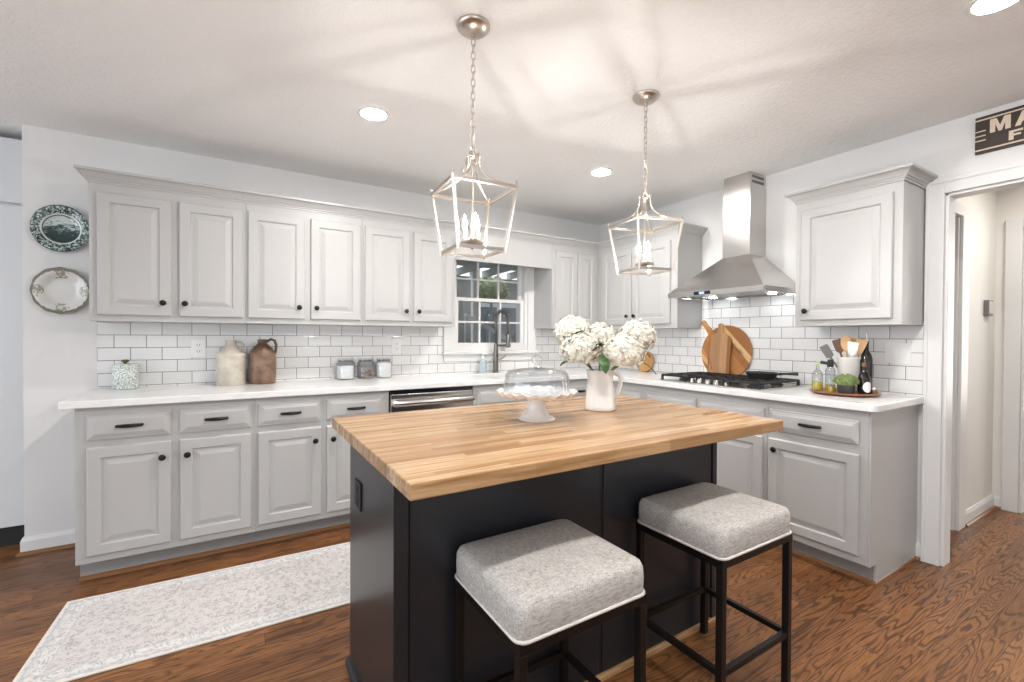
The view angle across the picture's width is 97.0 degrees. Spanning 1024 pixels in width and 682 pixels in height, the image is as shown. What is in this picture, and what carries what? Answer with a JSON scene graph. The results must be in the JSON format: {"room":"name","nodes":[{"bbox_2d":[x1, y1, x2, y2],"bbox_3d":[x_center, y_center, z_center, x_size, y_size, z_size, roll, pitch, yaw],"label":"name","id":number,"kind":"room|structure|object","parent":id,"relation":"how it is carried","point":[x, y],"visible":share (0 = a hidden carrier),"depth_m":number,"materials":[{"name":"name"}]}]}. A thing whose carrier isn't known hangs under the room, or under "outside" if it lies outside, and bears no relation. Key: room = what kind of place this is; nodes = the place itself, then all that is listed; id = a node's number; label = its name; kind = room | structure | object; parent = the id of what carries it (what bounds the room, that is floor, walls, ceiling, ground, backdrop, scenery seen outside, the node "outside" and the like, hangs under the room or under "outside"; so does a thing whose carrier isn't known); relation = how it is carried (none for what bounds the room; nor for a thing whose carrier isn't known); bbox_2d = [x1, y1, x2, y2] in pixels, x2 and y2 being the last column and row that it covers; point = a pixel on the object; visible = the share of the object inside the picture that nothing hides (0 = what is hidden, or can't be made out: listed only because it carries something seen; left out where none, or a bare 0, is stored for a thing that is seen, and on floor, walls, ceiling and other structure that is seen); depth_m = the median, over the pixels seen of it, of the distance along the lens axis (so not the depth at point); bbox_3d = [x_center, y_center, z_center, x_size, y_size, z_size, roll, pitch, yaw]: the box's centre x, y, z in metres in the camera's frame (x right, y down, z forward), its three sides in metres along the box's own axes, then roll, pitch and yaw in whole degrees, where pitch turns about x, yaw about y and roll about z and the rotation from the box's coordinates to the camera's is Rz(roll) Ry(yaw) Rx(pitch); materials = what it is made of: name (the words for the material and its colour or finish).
{"room":"kitchen","nodes":[
{"label":"kitchen","id":0,"kind":"room"},
{"bbox_2d":[22,124,599,536],"bbox_3d":[-0.910,-0.008,3.783,4.448,2.440,0.138,0,1,-31],"label":"wall","id":1,"kind":"structure","parent":0,"point":[60,350],"depth_m":2.86,"materials":[{"name":"white paint"}]},
{"bbox_2d":[15,543,74,556],"bbox_3d":[-2.672,1.206,2.709,0.379,0.018,0.160,0,1,-31],"label":"trim","id":2,"kind":"structure","parent":1,"relation":"attached to","point":[54,548],"depth_m":2.61,"materials":[{"name":"brown wood"}]},
{"bbox_2d":[20,529,74,551],"bbox_3d":[-2.670,1.167,2.720,0.362,0.095,0.144,0,1,-31],"label":"baseboard","id":3,"kind":"structure","parent":1,"relation":"attached to","point":[42,541],"depth_m":2.62,"materials":[{"name":"white"}]},
{"bbox_2d":[29,205,88,251],"bbox_3d":[-2.622,-0.652,2.634,0.256,0.272,0.026,0,1,-31],"label":"platter","id":4,"kind":"object","parent":1,"relation":"attached to","point":[59,228],"visible":0.98,"depth_m":2.63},
{"bbox_2d":[29,267,88,313],"bbox_3d":[-2.624,-0.292,2.638,0.259,0.276,0.026,0,1,-31],"label":"platter","id":5,"kind":"object","parent":1,"relation":"attached to","point":[58,290],"visible":0.97,"depth_m":2.63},
{"bbox_2d":[73,164,244,323],"bbox_3d":[-2.092,-0.528,2.770,0.788,0.829,0.357,0,1,-31],"label":"upper cabinet","id":6,"kind":"object","parent":1,"relation":"attached to","point":[162,250],"visible":1,"depth_m":2.64,"materials":[{"name":"grey"}]},
{"bbox_2d":[191,339,205,356],"bbox_3d":[-2.070,0.048,2.988,0.080,0.118,0.010,0,1,-31],"label":"wall outlet","id":7,"kind":"object","parent":1,"relation":"attached to","point":[198,346],"visible":1,"depth_m":2.99,"materials":[{"name":"white plastic"}]},
{"bbox_2d":[245,190,363,325],"bbox_3d":[-1.448,-0.529,3.164,0.721,0.829,0.356,0,1,-31],"label":"upper cabinet","id":8,"kind":"object","parent":1,"relation":"attached to","point":[303,257],"visible":0.98,"depth_m":3.02,"materials":[{"name":"grey"}]},
{"bbox_2d":[392,339,401,353],"bbox_3d":[-0.937,0.043,3.680,0.080,0.118,0.010,0,1,-31],"label":"wall outlet","id":9,"kind":"object","parent":1,"relation":"attached to","point":[396,343],"visible":1,"depth_m":3.68,"materials":[{"name":"white plastic"}]},
{"bbox_2d":[358,208,455,326],"bbox_3d":[-0.829,-0.530,3.542,0.727,0.829,0.356,0,1,-31],"label":"upper cabinet","id":10,"kind":"object","parent":1,"relation":"attached to","point":[406,281],"visible":0.94,"depth_m":3.40,"materials":[{"name":"grey"}]},
{"bbox_2d":[455,222,554,268],"bbox_3d":[-0.035,-0.799,3.856,0.954,0.289,0.070,0,1,-31],"label":"window valance","id":11,"kind":"object","parent":10,"relation":"attached to","point":[526,249],"visible":0.66,"depth_m":3.90,"materials":[{"name":"grey"}]},
{"bbox_2d":[442,260,538,361],"bbox_3d":[-0.206,-0.349,4.184,0.983,1.060,0.180,0,1,-31],"label":"window","id":12,"kind":"structure","parent":1,"relation":"in","point":[525,347],"depth_m":4.23,"materials":[{"name":"white"}]},
{"bbox_2d":[534,236,616,329],"bbox_3d":[0.662,-0.532,4.454,0.857,0.829,0.356,0,1,-31],"label":"upper cabinet","id":13,"kind":"object","parent":1,"relation":"attached to","point":[570,287],"visible":0.6,"depth_m":4.24,"materials":[{"name":"grey"}]},
{"bbox_2d":[0,0,1023,225],"bbox_3d":[1.773,-1.209,0.588,13.000,0.060,9.900,0,1,-31],"label":"ceiling","id":14,"kind":"structure","parent":0,"point":[763,87],"depth_m":2.11,"materials":[{"name":"white"}]},
{"bbox_2d":[357,105,389,121],"bbox_3d":[-0.737,-1.208,2.411,0.170,0.008,0.170,0,1,-31],"label":"recessed light","id":15,"kind":"object","parent":14,"relation":"in","point":[371,113],"visible":1,"depth_m":2.40,"materials":[{"name":"white plastic"}]},
{"bbox_2d":[429,14,518,259],"bbox_3d":[-0.149,-0.767,1.730,0.264,0.868,0.264,0,1,-28],"label":"lantern pendant","id":16,"kind":"object","parent":14,"relation":"hanging from","point":[475,27],"visible":1,"depth_m":1.72,"materials":[{"name":"silver metal"}]},
{"bbox_2d":[462,215,466,239],"bbox_3d":[-0.181,-0.433,1.735,0.017,0.098,0.017,0,1,-31],"label":"candle","id":17,"kind":"object","parent":16,"relation":"on","point":[464,236],"depth_m":1.73,"materials":[{"name":"white wax"}]},
{"bbox_2d":[460,239,483,248],"bbox_3d":[-0.151,-0.368,1.734,0.092,0.032,0.092,0,1,-28],"label":"tray","id":18,"kind":"object","parent":16,"relation":"on","point":[467,241],"depth_m":1.71,"materials":[{"name":"silver metal"}]},
{"bbox_2d":[473,213,477,238],"bbox_3d":[-0.138,-0.432,1.706,0.017,0.098,0.017,0,1,-31],"label":"candle","id":19,"kind":"object","parent":16,"relation":"on","point":[475,230],"depth_m":1.70,"materials":[{"name":"white wax"}]},
{"bbox_2d":[477,217,479,238],"bbox_3d":[-0.135,-0.433,1.758,0.017,0.098,0.017,0,1,-31],"label":"candle","id":20,"kind":"object","parent":16,"relation":"on","point":[477,217],"depth_m":1.75,"materials":[{"name":"white wax"}]},
{"bbox_2d":[589,167,612,176],"bbox_3d":[0.639,-1.210,3.247,0.170,0.008,0.170,0,1,-31],"label":"recessed light","id":21,"kind":"object","parent":14,"relation":"in","point":[602,171],"visible":1,"depth_m":3.23,"materials":[{"name":"white plastic"}]},
{"bbox_2d":[608,89,683,276],"bbox_3d":[0.655,-0.768,2.229,0.264,0.868,0.264,0,1,-19],"label":"lantern pendant","id":22,"kind":"object","parent":14,"relation":"hanging from","point":[646,97],"visible":1,"depth_m":2.21,"materials":[{"name":"silver metal"}]},
{"bbox_2d":[635,262,653,269],"bbox_3d":[0.653,-0.369,2.233,0.092,0.032,0.092,0,1,-19],"label":"tray","id":23,"kind":"object","parent":22,"relation":"on","point":[642,263],"depth_m":2.21,"materials":[{"name":"silver metal"}]},
{"bbox_2d":[646,242,649,261],"bbox_3d":[0.663,-0.433,2.204,0.017,0.098,0.017,0,1,-31],"label":"candle","id":24,"kind":"object","parent":22,"relation":"on","point":[648,248],"depth_m":2.20,"materials":[{"name":"white wax"}]},
{"bbox_2d":[964,0,1021,16],"bbox_3d":[1.691,-1.186,1.575,0.170,0.008,0.170,0,1,-31],"label":"recessed light","id":25,"kind":"object","parent":14,"relation":"in","point":[974,8],"visible":1,"depth_m":1.61,"materials":[{"name":"white plastic"}]},
{"bbox_2d":[0,509,1023,681],"bbox_3d":[1.760,1.286,0.615,13.000,0.050,9.900,0,1,-31],"label":"floor","id":26,"kind":"structure","parent":0,"point":[962,620],"depth_m":1.98,"materials":[{"name":"brown wood"}]},
{"bbox_2d":[0,136,23,546],"bbox_3d":[-3.414,0.011,2.696,0.945,2.400,0.600,0,1,-31],"label":"pantry cabinet","id":27,"kind":"object","parent":26,"relation":"on","point":[11,252],"visible":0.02,"depth_m":2.64,"materials":[{"name":"white"}]},
{"bbox_2d":[74,398,254,576],"bbox_3d":[-1.979,0.773,2.681,0.775,0.890,0.657,0,1,-31],"label":"base cabinet","id":28,"kind":"object","parent":26,"relation":"on","point":[154,482],"visible":0.98,"depth_m":2.41,"materials":[{"name":"grey"}]},
{"bbox_2d":[58,368,923,411],"bbox_3d":[-0.096,0.320,2.635,4.040,0.036,2.676,0,1,-31],"label":"countertop","id":29,"kind":"structure","parent":28,"relation":"on","point":[107,397],"depth_m":2.78,"materials":[{"name":"white stone"}]},
{"bbox_2d":[111,359,138,389],"bbox_3d":[-2.340,0.200,2.740,0.132,0.176,0.132,0,1,-31],"label":"lidded canister","id":30,"kind":"object","parent":29,"relation":"on","point":[124,375],"visible":1,"depth_m":2.70,"materials":[{"name":"ceramic"}]},
{"bbox_2d":[215,340,245,385],"bbox_3d":[-1.856,0.141,2.989,0.172,0.294,0.172,0,1,-31],"label":"jug","id":31,"kind":"object","parent":29,"relation":"on","point":[231,360],"visible":1,"depth_m":2.93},
{"bbox_2d":[248,338,277,383],"bbox_3d":[-1.696,0.134,3.086,0.175,0.309,0.168,0,1,-31],"label":"jug","id":32,"kind":"object","parent":29,"relation":"on","point":[262,357],"visible":1,"depth_m":3.02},
{"bbox_2d":[336,358,354,379],"bbox_3d":[-1.252,0.210,3.406,0.134,0.154,0.134,0,1,-31],"label":"glass storage jar","id":33,"kind":"object","parent":29,"relation":"on","point":[340,358],"visible":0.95,"depth_m":3.42,"materials":[{"name":"clear glass"}]},
{"bbox_2d":[337,365,353,378],"bbox_3d":[-1.252,0.233,3.406,0.125,0.096,0.125,0,1,-31],"label":"filling","id":34,"kind":"object","parent":33,"relation":"in","point":[344,371],"visible":1,"depth_m":3.35,"materials":[{"name":"white"}]},
{"bbox_2d":[357,358,372,378],"bbox_3d":[-1.125,0.210,3.483,0.128,0.154,0.128,0,1,-31],"label":"glass storage jar","id":35,"kind":"object","parent":29,"relation":"on","point":[362,360],"visible":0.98,"depth_m":3.47,"materials":[{"name":"clear glass"}]},
{"bbox_2d":[361,370,372,376],"bbox_3d":[-1.120,0.250,3.487,0.089,0.050,0.103,0,1,-31],"label":"filling","id":36,"kind":"object","parent":35,"relation":"in","point":[368,371],"visible":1,"depth_m":3.48,"materials":[{"name":"brown"}]},
{"bbox_2d":[375,358,391,377],"bbox_3d":[-1.008,0.209,3.555,0.124,0.154,0.124,0,1,-31],"label":"glass storage jar","id":37,"kind":"object","parent":29,"relation":"on","point":[376,358],"visible":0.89,"depth_m":3.53,"materials":[{"name":"clear glass"}]},
{"bbox_2d":[376,362,390,376],"bbox_3d":[-1.008,0.225,3.555,0.115,0.112,0.115,0,1,-31],"label":"filling","id":38,"kind":"object","parent":37,"relation":"in","point":[383,369],"visible":1,"depth_m":3.51,"materials":[{"name":"white"}]},
{"bbox_2d":[479,353,486,372],"bbox_3d":[-0.259,0.198,4.025,0.069,0.175,0.069,1,1,31],"label":"soap bottle","id":39,"kind":"object","parent":29,"relation":"on","point":[482,363],"visible":0.99,"depth_m":4.00,"materials":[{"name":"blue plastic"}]},
{"bbox_2d":[493,309,510,372],"bbox_3d":[-0.092,-0.003,4.123,0.183,0.576,0.060,0,1,-31],"label":"kitchen faucet","id":40,"kind":"object","parent":29,"relation":"on","point":[496,345],"visible":1,"depth_m":4.08,"materials":[{"name":"silver metal"}]},
{"bbox_2d":[332,395,782,500],"bbox_3d":[0.179,0.329,1.802,1.528,0.040,0.946,0,1,-31],"label":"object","id":41,"kind":"structure","parent":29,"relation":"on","point":[428,453],"depth_m":1.48,"materials":[{"name":"wood"}]},
{"bbox_2d":[496,385,577,422],"bbox_3d":[0.098,0.250,1.788,0.320,0.118,0.320,0,1,-31],"label":"cake stand","id":42,"kind":"object","parent":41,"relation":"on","point":[536,412],"visible":0.98,"depth_m":1.76,"materials":[{"name":"white ceramic"}]},
{"bbox_2d":[503,355,569,394],"bbox_3d":[0.099,0.129,1.786,0.264,0.144,0.264,0,1,-31],"label":"glass cake dome","id":43,"kind":"object","parent":42,"relation":"on","point":[529,368],"visible":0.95,"depth_m":1.77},
{"bbox_2d":[585,369,622,411],"bbox_3d":[0.405,0.218,2.045,0.138,0.178,0.166,1,1,37],"label":"pitcher","id":44,"kind":"object","parent":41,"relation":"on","point":[600,395],"visible":0.94,"depth_m":1.98,"materials":[{"name":"white ceramic"}]},
{"bbox_2d":[553,315,591,367],"bbox_3d":[0.280,0.064,2.053,0.170,0.367,0.196,0,1,-31],"label":"flower","id":45,"kind":"object","parent":44,"relation":"in","point":[566,326],"visible":0.78,"depth_m":2.01,"materials":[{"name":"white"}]},
{"bbox_2d":[559,330,605,370],"bbox_3d":[0.305,0.100,1.992,0.196,0.296,0.195,0,1,-4],"label":"flower","id":46,"kind":"object","parent":44,"relation":"in","point":[581,348],"visible":0.96,"depth_m":1.93,"materials":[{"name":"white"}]},
{"bbox_2d":[588,322,617,370],"bbox_3d":[0.382,0.080,2.058,0.174,0.335,0.230,1,1,38],"label":"flower","id":47,"kind":"object","parent":44,"relation":"in","point":[603,333],"visible":0.44,"depth_m":2.02,"materials":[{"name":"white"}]},
{"bbox_2d":[598,334,655,373],"bbox_3d":[0.469,0.109,1.963,0.264,0.281,0.196,0,1,-31],"label":"flower","id":48,"kind":"object","parent":44,"relation":"in","point":[621,351],"visible":0.98,"depth_m":1.91,"materials":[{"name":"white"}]},
{"bbox_2d":[612,318,657,368],"bbox_3d":[0.554,0.073,2.036,0.196,0.351,0.179,1,1,37],"label":"flower","id":49,"kind":"object","parent":44,"relation":"in","point":[645,335],"visible":0.73,"depth_m":1.97,"materials":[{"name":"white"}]},
{"bbox_2d":[637,351,653,371],"bbox_3d":[1.253,0.193,4.257,0.044,0.196,0.196,0,1,-31],"label":"board","id":50,"kind":"object","parent":29,"relation":"on","point":[648,360],"visible":0.73,"depth_m":4.22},
{"bbox_2d":[707,323,731,373],"bbox_3d":[1.638,0.081,3.573,0.053,0.440,0.188,0,1,-31],"label":"paddle board","id":51,"kind":"object","parent":29,"relation":"on","point":[720,343],"visible":0.82,"depth_m":3.56,"materials":[{"name":"brown wood"}]},
{"bbox_2d":[701,320,752,374],"bbox_3d":[1.673,0.065,3.566,0.055,0.471,0.448,0,1,-30],"label":"serving board","id":52,"kind":"object","parent":29,"relation":"on","point":[741,348],"visible":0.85,"depth_m":3.47,"materials":[{"name":"brown wood"}]},
{"bbox_2d":[659,372,799,390],"bbox_3d":[1.524,0.278,3.232,0.500,0.050,0.765,0,1,-31],"label":"gas cooktop","id":53,"kind":"object","parent":29,"relation":"in","point":[736,381],"visible":0.99,"depth_m":3.08,"materials":[{"name":"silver metal"}]},
{"bbox_2d":[745,371,797,378],"bbox_3d":[1.745,0.232,3.081,0.228,0.047,0.290,0,1,-31],"label":"skillet","id":54,"kind":"object","parent":53,"relation":"on","point":[751,374],"visible":1,"depth_m":3.04,"materials":[{"name":"black"}]},
{"bbox_2d":[809,388,881,396],"bbox_3d":[1.947,0.302,2.655,0.344,0.020,0.344,0,1,-31],"label":"round wooden tray","id":55,"kind":"object","parent":29,"relation":"on","point":[823,391],"visible":0.62,"depth_m":2.54,"materials":[{"name":"brown wood"}]},
{"bbox_2d":[812,361,822,389],"bbox_3d":[1.845,0.208,2.735,0.058,0.182,0.058,0,1,-31],"label":"oil cruet","id":56,"kind":"object","parent":55,"relation":"on","point":[816,385],"visible":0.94,"depth_m":2.72,"materials":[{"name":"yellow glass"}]},
{"bbox_2d":[820,359,835,390],"bbox_3d":[1.884,0.205,2.701,0.052,0.190,0.078,0,1,-31],"label":"oil bottle","id":57,"kind":"object","parent":55,"relation":"on","point":[830,363],"visible":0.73,"depth_m":2.68,"materials":[{"name":"clear glass"}]},
{"bbox_2d":[827,384,835,392],"bbox_3d":[1.857,0.276,2.633,0.044,0.048,0.044,0,1,-31],"label":"jar","id":58,"kind":"object","parent":55,"relation":"on","point":[832,389],"visible":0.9,"depth_m":2.62,"materials":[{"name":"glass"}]},
{"bbox_2d":[832,373,859,393],"bbox_3d":[1.893,0.241,2.564,0.135,0.120,0.133,0,1,-31],"label":"potted herb","id":59,"kind":"object","parent":55,"relation":"on","point":[846,384],"visible":0.99,"depth_m":2.53,"materials":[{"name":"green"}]},
{"bbox_2d":[837,357,860,392],"bbox_3d":[1.988,0.198,2.673,0.118,0.205,0.118,0,1,-31],"label":"utensil crock","id":60,"kind":"object","parent":55,"relation":"on","point":[845,365],"visible":0.63,"depth_m":2.63,"materials":[{"name":"white"}]},
{"bbox_2d":[820,344,836,367],"bbox_3d":[1.946,0.153,2.721,0.017,0.271,0.170,0,1,-42],"label":"slotted turner","id":61,"kind":"object","parent":60,"relation":"in","point":[825,349],"visible":0.61,"depth_m":2.75,"materials":[{"name":"grey plastic"}]},
{"bbox_2d":[832,339,842,356],"bbox_3d":[1.981,0.136,2.715,0.023,0.305,0.122,0,1,-14],"label":"spatula","id":62,"kind":"object","parent":60,"relation":"in","point":[836,343],"visible":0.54,"depth_m":2.74,"materials":[{"name":"brown"}]},
{"bbox_2d":[841,335,850,356],"bbox_3d":[1.979,0.127,2.681,0.018,0.321,0.054,0,1,-31],"label":"wooden spoon","id":63,"kind":"object","parent":60,"relation":"in","point":[844,340],"visible":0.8,"depth_m":2.68,"materials":[{"name":"brown wood"}]},
{"bbox_2d":[848,341,858,357],"bbox_3d":[1.978,0.146,2.645,0.036,0.286,0.090,0,1,2],"label":"scraper","id":64,"kind":"object","parent":60,"relation":"in","point":[852,346],"visible":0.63,"depth_m":2.63,"materials":[{"name":"white plastic"}]},
{"bbox_2d":[855,338,867,357],"bbox_3d":[2.008,0.137,2.641,0.010,0.304,0.110,0,1,-31],"label":"wooden spatula","id":65,"kind":"object","parent":60,"relation":"in","point":[862,343],"visible":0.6,"depth_m":2.62,"materials":[{"name":"brown wood"}]},
{"bbox_2d":[857,362,870,393],"bbox_3d":[1.976,0.211,2.540,0.062,0.181,0.062,0,1,-31],"label":"bottle","id":66,"kind":"object","parent":55,"relation":"on","point":[864,386],"visible":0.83,"depth_m":2.52,"materials":[{"name":"black glass"}]},
{"bbox_2d":[860,334,872,387],"bbox_3d":[2.054,0.131,2.624,0.060,0.341,0.060,0,1,-31],"label":"bottle","id":67,"kind":"object","parent":55,"relation":"on","point":[866,356],"visible":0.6,"depth_m":2.60,"materials":[{"name":"black glass"}]},
{"bbox_2d":[871,387,877,393],"bbox_3d":[2.013,0.278,2.516,0.030,0.048,0.030,0,1,-31],"label":"shaker","id":68,"kind":"object","parent":55,"relation":"on","point":[873,389],"visible":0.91,"depth_m":2.51,"materials":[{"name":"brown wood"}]},
{"bbox_2d":[12,542,349,681],"bbox_3d":[-0.872,1.222,2.427,2.400,0.008,0.650,0,1,-30],"label":"runner rug","id":69,"kind":"object","parent":26,"relation":"on","point":[89,636],"visible":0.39,"depth_m":2.04,"materials":[{"name":"carpet"}]},
{"bbox_2d":[254,391,388,541],"bbox_3d":[-1.313,0.772,3.089,0.785,0.890,0.657,0,1,-31],"label":"base cabinet","id":70,"kind":"object","parent":26,"relation":"on","point":[302,463],"visible":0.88,"depth_m":2.77,"materials":[{"name":"grey"}]},
{"bbox_2d":[389,386,474,412],"bbox_3d":[-0.695,0.774,3.434,0.618,0.885,0.667,0,1,-31],"label":"dishwasher","id":71,"kind":"object","parent":26,"relation":"on","point":[443,397],"visible":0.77,"depth_m":3.17,"materials":[{"name":"silver"}]},
{"bbox_2d":[472,380,562,405],"bbox_3d":[-0.079,0.771,3.844,0.845,0.890,0.655,0,1,-31],"label":"base cabinet","id":72,"kind":"object","parent":26,"relation":"on","point":[483,394],"visible":0.02,"depth_m":3.47,"materials":[{"name":"grey"}]},
{"bbox_2d":[345,443,716,681],"bbox_3d":[0.145,0.794,1.867,1.484,0.890,0.587,0,1,-31],"label":"kitchen island","id":73,"kind":"object","parent":26,"relation":"on","point":[403,552],"visible":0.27,"depth_m":1.49,"materials":[{"name":"black"}]},
{"bbox_2d":[355,478,361,511],"bbox_3d":[-0.550,0.548,1.612,0.010,0.096,0.084,0,1,-31],"label":"island outlet","id":74,"kind":"object","parent":73,"relation":"attached to","point":[358,487],"visible":1,"depth_m":1.59,"materials":[{"name":"black"}]},
{"bbox_2d":[454,519,646,681],"bbox_3d":[0.098,0.917,1.288,0.427,0.655,0.373,0,1,-31],"label":"bar stool","id":75,"kind":"object","parent":26,"relation":"on","point":[540,586],"visible":1,"depth_m":1.20,"materials":[{"name":"fabric"}]},
{"bbox_2d":[563,379,586,396],"bbox_3d":[0.431,0.770,4.155,0.348,0.890,0.657,0,1,-31],"label":"base cabinet","id":76,"kind":"object","parent":26,"relation":"on","point":[580,385],"visible":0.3,"depth_m":3.89,"materials":[{"name":"grey"}]},
{"bbox_2d":[613,381,643,397],"bbox_3d":[1.128,0.776,3.920,0.625,0.890,0.568,0,1,-31],"label":"base cabinet","id":77,"kind":"object","parent":26,"relation":"on","point":[628,389],"visible":0.02,"depth_m":3.62,"materials":[{"name":"grey"}]},
{"bbox_2d":[644,385,767,499],"bbox_3d":[1.514,0.785,3.260,0.655,0.890,0.958,0,1,-31],"label":"base cabinet","id":78,"kind":"object","parent":26,"relation":"on","point":[742,463],"visible":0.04,"depth_m":2.85,"materials":[{"name":"grey"}]},
{"bbox_2d":[636,482,792,681],"bbox_3d":[0.742,0.916,1.682,0.427,0.655,0.373,0,1,-31],"label":"bar stool","id":79,"kind":"object","parent":26,"relation":"on","point":[721,527],"visible":0.9,"depth_m":1.59,"materials":[{"name":"fabric"}]},
{"bbox_2d":[639,482,789,557],"bbox_3d":[0.743,0.640,1.679,0.418,0.102,0.363,0,1,-31],"label":"seat cushion","id":80,"kind":"object","parent":79,"relation":"on","point":[703,519],"depth_m":1.57,"materials":[{"name":"grey fabric"}]},
{"bbox_2d":[767,400,918,581],"bbox_3d":[1.898,0.794,2.631,0.657,0.890,0.515,0,1,-31],"label":"base cabinet","id":81,"kind":"object","parent":26,"relation":"on","point":[846,480],"visible":0.94,"depth_m":2.42,"materials":[{"name":"grey"}]},
{"bbox_2d":[600,99,1023,542],"bbox_3d":[3.321,0.044,1.024,0.108,2.440,9.000,0,1,-31],"label":"wall","id":82,"kind":"structure","parent":0,"point":[946,150],"depth_m":3.11,"materials":[{"name":"white paint"}]},
{"bbox_2d":[79,522,919,585],"bbox_3d":[0.053,1.223,2.436,3.985,0.018,2.140,0,1,-31],"label":"trim","id":83,"kind":"structure","parent":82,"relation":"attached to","point":[147,565],"depth_m":2.52,"materials":[{"name":"brown wood"}]},
{"bbox_2d":[598,223,707,328],"bbox_3d":[1.201,-0.525,4.056,0.357,0.829,0.983,0,1,-31],"label":"upper cabinet","id":84,"kind":"object","parent":82,"relation":"attached to","point":[622,298],"visible":0.92,"depth_m":3.81,"materials":[{"name":"grey"}]},
{"bbox_2d":[668,171,795,300],"bbox_3d":[1.596,-0.767,3.278,0.492,0.884,0.735,0,1,-31],"label":"range hood","id":85,"kind":"object","parent":82,"relation":"attached to","point":[744,270],"visible":0.99,"depth_m":3.25,"materials":[{"name":"silver metal"}]},
{"bbox_2d":[784,162,937,326],"bbox_3d":[2.037,-0.505,2.689,0.357,0.829,0.637,0,1,-31],"label":"upper cabinet","id":86,"kind":"object","parent":82,"relation":"attached to","point":[860,240],"visible":1,"depth_m":2.54,"materials":[{"name":"grey"}]},
{"bbox_2d":[885,343,910,363],"bbox_3d":[2.258,0.071,2.649,0.010,0.118,0.120,0,1,-31],"label":"wall switch","id":87,"kind":"object","parent":82,"relation":"attached to","point":[894,352],"visible":1,"depth_m":2.65,"materials":[{"name":"white plastic"}]},
{"bbox_2d":[915,542,919,556],"bbox_3d":[2.309,1.194,2.578,0.014,0.095,0.033,0,1,-31],"label":"baseboard","id":88,"kind":"structure","parent":82,"relation":"attached to","point":[917,543],"depth_m":2.57,"materials":[{"name":"white"}]},
{"bbox_2d":[920,162,1023,566],"bbox_3d":[2.649,0.186,2.107,0.124,2.125,1.101,0,1,-31],"label":"trim","id":89,"kind":"structure","parent":82,"relation":"attached to","point":[939,229],"depth_m":2.50,"materials":[{"name":"white"}]},
{"bbox_2d":[975,105,1023,154],"bbox_3d":[2.588,-1.064,2.106,0.023,0.188,0.620,0,1,-31],"label":"sign","id":90,"kind":"object","parent":82,"relation":"attached to","point":[1004,129],"visible":1,"depth_m":2.29,"materials":[{"name":"brown"}]},
{"bbox_2d":[837,385,854,393],"bbox_3d":[1.891,0.275,2.564,0.084,0.052,0.084,0,1,-31],"label":"pot","id":91,"kind":"object","parent":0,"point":[845,389],"depth_m":2.53,"materials":[{"name":"grey"}]},
{"bbox_2d":[955,191,996,511],"bbox_3d":[2.976,0.020,3.052,1.420,2.440,0.100,0,1,-31],"label":"wall","id":92,"kind":"structure","parent":0,"point":[983,215],"depth_m":3.20,"materials":[{"name":"white paint"}]},
{"bbox_2d":[950,202,970,530],"bbox_3d":[2.694,0.181,2.871,0.720,2.120,0.118,0,1,-31],"label":"trim","id":93,"kind":"structure","parent":92,"relation":"attached to","point":[962,223],"depth_m":2.95,"materials":[{"name":"white"}]},
{"bbox_2d":[965,494,1000,523],"bbox_3d":[3.314,1.193,3.187,0.665,0.095,0.050,0,1,-31],"label":"baseboard","id":94,"kind":"structure","parent":92,"relation":"attached to","point":[988,502],"depth_m":3.22,"materials":[{"name":"white"}]},
{"bbox_2d":[965,506,1000,526],"bbox_3d":[3.313,1.232,3.179,0.646,0.018,0.036,0,1,-31],"label":"trim","id":95,"kind":"structure","parent":92,"relation":"attached to","point":[971,522],"depth_m":3.18,"materials":[{"name":"brown wood"}]},
{"bbox_2d":[983,300,993,315],"bbox_3d":[3.408,-0.236,3.236,0.110,0.110,0.031,0,1,-31],"label":"thermostat","id":96,"kind":"object","parent":92,"relation":"attached to","point":[988,310],"visible":1,"depth_m":3.21,"materials":[{"name":"grey plastic"}]},
{"bbox_2d":[992,186,1023,512],"bbox_3d":[5.266,0.058,0.725,0.100,2.440,6.460,0,1,-31],"label":"wall","id":97,"kind":"structure","parent":0,"point":[1010,202],"depth_m":3.34,"materials":[{"name":"white paint"}]},
{"bbox_2d":[1001,218,1023,512],"bbox_3d":[3.927,0.187,2.898,0.118,2.120,1.060,0,1,-31],"label":"door","id":98,"kind":"structure","parent":97,"relation":"attached to","point":[1012,470],"depth_m":3.27,"materials":[{"name":"white"}]},
{"label":"outside","id":99,"kind":"structure","parent":0,"visible":0},
{"bbox_3d":[-1.230,1.499,9.339,13.000,0.100,8.100,0,1,-31],"label":"ground","id":100,"kind":"structure","parent":99,"visible":0},
{"bbox_2d":[469,269,479,342],"bbox_3d":[-0.691,0.063,8.301,0.140,2.800,0.140,0,1,-31],"label":"porch post","id":101,"kind":"object","parent":100,"relation":"on","point":[474,305],"visible":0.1,"depth_m":8.25,"materials":[{"name":"grey"}]},
{"bbox_2d":[457,265,516,342],"bbox_3d":[-1.720,-0.730,11.763,11.300,4.300,3.400,0,1,-31],"label":"house","id":102,"kind":"structure","parent":100,"relation":"on","point":[463,286],"depth_m":10.84,"materials":[{"name":"grey"}]},
{"bbox_2d":[464,313,513,342],"bbox_3d":[-0.378,0.510,7.561,0.927,1.927,0.050,0,1,-31],"label":"porch railing","id":103,"kind":"object","parent":100,"relation":"on","point":[466,315],"visible":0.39,"depth_m":7.46,"materials":[{"name":"grey"}]},
{"bbox_2d":[479,275,510,342],"bbox_3d":[-0.446,0.037,9.520,0.788,2.834,0.787,0,1,15],"label":"tree","id":104,"kind":"object","parent":100,"relation":"on","point":[488,294],"visible":0.67,"depth_m":9.34,"materials":[{"name":"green plant"}]},
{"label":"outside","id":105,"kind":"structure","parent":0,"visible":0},
{"bbox_2d":[457,260,516,279],"bbox_3d":[0.076,-1.311,7.197,11.000,0.260,3.053,0,1,-31],"label":"porch roof","id":106,"kind":"structure","parent":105,"point":[467,266],"depth_m":7.99,"materials":[{"name":"grey"}]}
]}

